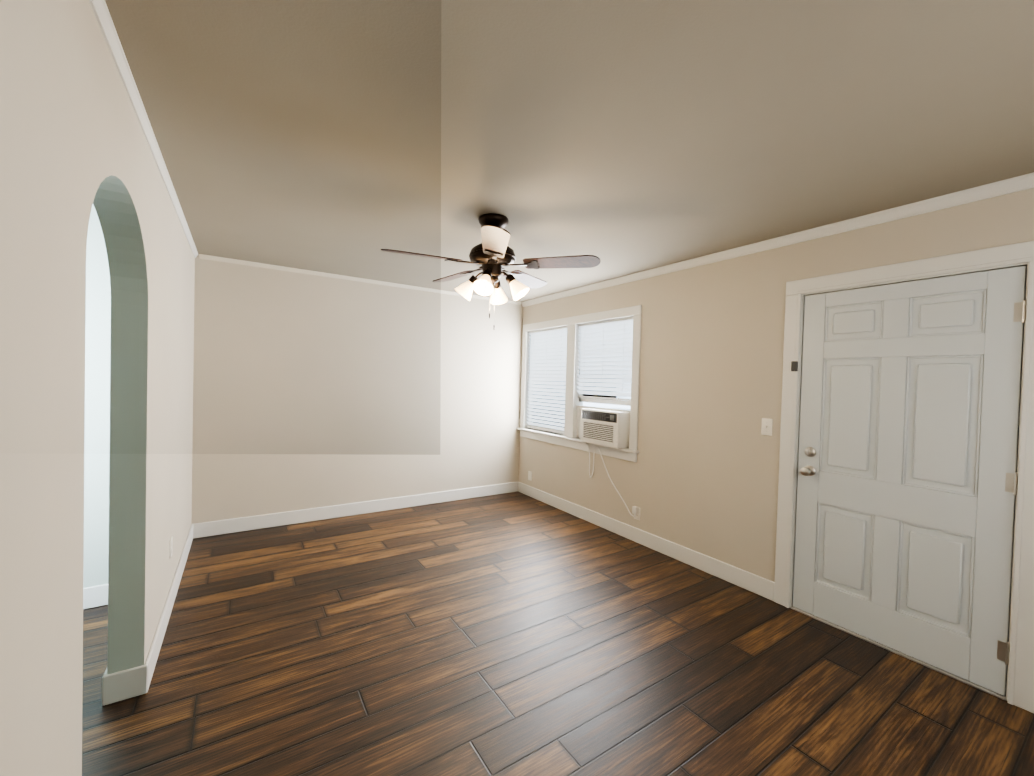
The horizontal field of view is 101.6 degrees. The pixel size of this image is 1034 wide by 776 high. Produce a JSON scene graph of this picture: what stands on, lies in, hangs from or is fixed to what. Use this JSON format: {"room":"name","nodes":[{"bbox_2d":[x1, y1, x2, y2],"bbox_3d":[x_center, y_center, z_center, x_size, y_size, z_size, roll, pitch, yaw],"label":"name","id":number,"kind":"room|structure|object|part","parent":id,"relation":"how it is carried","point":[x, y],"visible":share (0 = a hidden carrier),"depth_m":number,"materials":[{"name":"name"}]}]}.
{"room":"empty living room","nodes":[
{"label":"empty living room","id":0,"kind":"room"},
{"bbox_2d":[83,204,110,587],"bbox_3d":[-3.461,0.089,1.989,2.680,2.440,0.120,1,1,-33],"label":"wall","id":1,"kind":"structure","parent":0,"point":[97,420],"depth_m":2.53,"materials":[{"name":"grey paint"}]},
{"bbox_2d":[83,584,107,608],"bbox_3d":[-3.443,1.247,1.963,2.650,0.128,0.014,1,1,-33],"label":"baseboard","id":2,"kind":"structure","parent":1,"relation":"attached to","point":[94,596],"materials":[{"name":"white wood"}]},
{"bbox_2d":[0,0,194,775],"bbox_3d":[-1.393,0.156,1.382,0.120,2.440,5.240,1,1,-33],"label":"wall","id":3,"kind":"structure","parent":0,"point":[74,146],"depth_m":1.03,"materials":[{"name":"paint"}]},
{"bbox_2d":[102,668,126,705],"bbox_3d":[-2.044,1.280,2.231,0.014,0.128,1.034,1,1,-33],"label":"baseboard","id":4,"kind":"structure","parent":3,"relation":"attached to","point":[111,683],"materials":[{"name":"white wood"}]},
{"bbox_2d":[89,0,200,258],"bbox_3d":[-1.298,-1.033,1.401,0.030,0.058,5.240,1,1,-33],"label":"crown molding","id":5,"kind":"structure","parent":3,"relation":"attached to","point":[100,9],"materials":[{"name":"white"}]},
{"bbox_2d":[135,524,194,696],"bbox_3d":[-2.219,1.265,2.744,0.014,0.128,2.084,1,1,-33],"label":"baseboard","id":6,"kind":"structure","parent":3,"relation":"attached to","point":[144,673],"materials":[{"name":"white wood"}]},
{"bbox_2d":[191,254,522,523],"bbox_3d":[-1.396,0.097,4.579,3.610,2.440,0.120,1,1,-33],"label":"wall","id":7,"kind":"structure","parent":0,"point":[312,391],"depth_m":4.25,"materials":[{"name":"paint"}]},
{"bbox_2d":[195,482,518,537],"bbox_3d":[-1.389,1.255,4.543,3.370,0.128,0.018,1,1,-33],"label":"baseboard","id":8,"kind":"structure","parent":7,"relation":"attached to","point":[212,528],"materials":[{"name":"white wood"}]},
{"bbox_2d":[201,254,520,304],"bbox_3d":[-1.341,-1.102,4.486,3.270,0.036,0.024,1,1,-33],"label":"crown molding","id":9,"kind":"structure","parent":7,"relation":"attached to","point":[207,257],"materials":[{"name":"white"}]},
{"bbox_2d":[82,491,1033,775],"bbox_3d":[-1.139,1.440,1.594,6.410,0.120,5.480,1,1,-33],"label":"floor","id":10,"kind":"structure","parent":0,"point":[510,635],"depth_m":2.07,"materials":[{"name":"brown wood"}]},
{"bbox_2d":[790,606,1005,699],"bbox_3d":[2.088,1.447,2.394,0.132,0.011,0.925,1,1,-33],"label":"threshold","id":11,"kind":"object","parent":10,"relation":"on","point":[911,658],"visible":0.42,"depth_m":2.27,"materials":[{"name":"wood"}]},
{"bbox_2d":[105,0,1033,301],"bbox_3d":[-1.069,-1.119,1.547,6.410,0.120,5.480,1,1,-33],"label":"ceiling","id":12,"kind":"structure","parent":0,"point":[355,138],"depth_m":1.61,"materials":[{"name":"paint"}]},
{"bbox_2d":[381,213,600,327],"bbox_3d":[-0.194,-0.713,2.649,1.261,0.685,1.254,1,1,-33],"label":"fan","id":13,"kind":"object","parent":12,"relation":"hanging from","point":[492,256],"visible":1,"depth_m":2.55,"materials":[{"name":"brown wood"}]},
{"bbox_2d":[518,188,1033,581],"bbox_3d":[1.529,0.200,3.290,0.120,2.440,5.240,1,1,-33],"label":"wall","id":14,"kind":"structure","parent":0,"point":[701,475],"depth_m":3.19,"materials":[{"name":"paint"}]},
{"bbox_2d":[528,471,531,480],"bbox_3d":[0.158,1.093,5.247,0.013,0.116,0.072,1,1,-33],"label":"outlet","id":15,"kind":"object","parent":14,"relation":"attached to","point":[530,475],"visible":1,"depth_m":5.24,"materials":[{"name":"white plastic"}]},
{"bbox_2d":[525,316,632,437],"bbox_3d":[0.642,-0.084,4.654,0.120,1.250,1.770,1,1,-33],"label":"liner","id":16,"kind":"object","parent":14,"relation":"attached to","point":[577,402],"visible":0.27,"depth_m":4.58,"materials":[{"name":"white"}]},
{"bbox_2d":[517,305,641,462],"bbox_3d":[0.703,-0.063,4.695,0.533,1.430,1.950,1,1,-33],"label":"window unit","id":17,"kind":"structure","parent":16,"relation":"attached to","point":[605,362],"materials":[{"name":"white"}]},
{"bbox_2d":[527,326,566,433],"bbox_3d":[0.356,-0.095,5.029,0.054,1.213,0.782,1,1,-33],"label":"blind","id":18,"kind":"object","parent":17,"relation":"attached to","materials":[{"name":"white plastic"}]},
{"bbox_3d":[0.665,-0.075,4.670,0.055,1.232,1.734,1,1,-33],"label":"frame sash","id":19,"kind":"part","parent":17,"relation":"part of","materials":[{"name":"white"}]},
{"bbox_2d":[577,317,632,400],"bbox_3d":[0.875,-0.282,4.238,0.054,0.783,0.782,1,1,-33],"label":"blind","id":20,"kind":"object","parent":17,"relation":"attached to","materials":[{"name":"white plastic"}]},
{"bbox_2d":[587,443,639,520],"bbox_3d":[0.908,0.864,4.053,0.070,0.643,0.671,1,1,-38],"label":"power cord","id":21,"kind":"object","parent":14,"relation":"attached to","point":[635,511],"visible":0.96,"depth_m":3.99,"materials":[{"name":"white plastic"}]},
{"bbox_2d":[519,482,774,600],"bbox_3d":[0.876,1.323,4.141,0.014,0.128,3.130,1,1,-33],"label":"baseboard","id":22,"kind":"structure","parent":14,"relation":"attached to","point":[761,586],"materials":[{"name":"white wood"}]},
{"bbox_2d":[761,418,772,435],"bbox_3d":[1.709,0.267,2.887,0.018,0.116,0.072,1,1,-33],"label":"light switch","id":23,"kind":"object","parent":14,"relation":"attached to","point":[766,426],"visible":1,"depth_m":2.88,"materials":[{"name":"white plastic"}]},
{"bbox_2d":[521,172,1033,306],"bbox_3d":[1.493,-0.991,3.223,0.045,0.058,5.240,1,1,-33],"label":"crown molding","id":24,"kind":"structure","parent":14,"relation":"attached to","point":[867,220],"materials":[{"name":"white"}]},
{"bbox_2d":[774,241,1033,712],"bbox_3d":[2.107,0.384,2.368,0.156,2.138,1.125,1,1,-33],"label":"door frame","id":25,"kind":"structure","parent":14,"relation":"attached to","point":[1020,693],"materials":[{"name":"white wood"}]},
{"bbox_2d":[793,266,1026,695],"bbox_3d":[2.065,0.434,2.337,0.119,2.028,0.924,1,1,-33],"label":"door","id":26,"kind":"structure","parent":14,"relation":"in","point":[907,484],"depth_m":2.26,"materials":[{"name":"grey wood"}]},
{"label":"outside","id":27,"kind":"structure","parent":0,"visible":0},
{"bbox_2d":[583,360,631,408],"bbox_3d":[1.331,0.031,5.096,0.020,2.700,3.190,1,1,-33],"label":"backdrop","id":28,"kind":"structure","parent":27,"point":[601,405],"depth_m":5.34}
]}

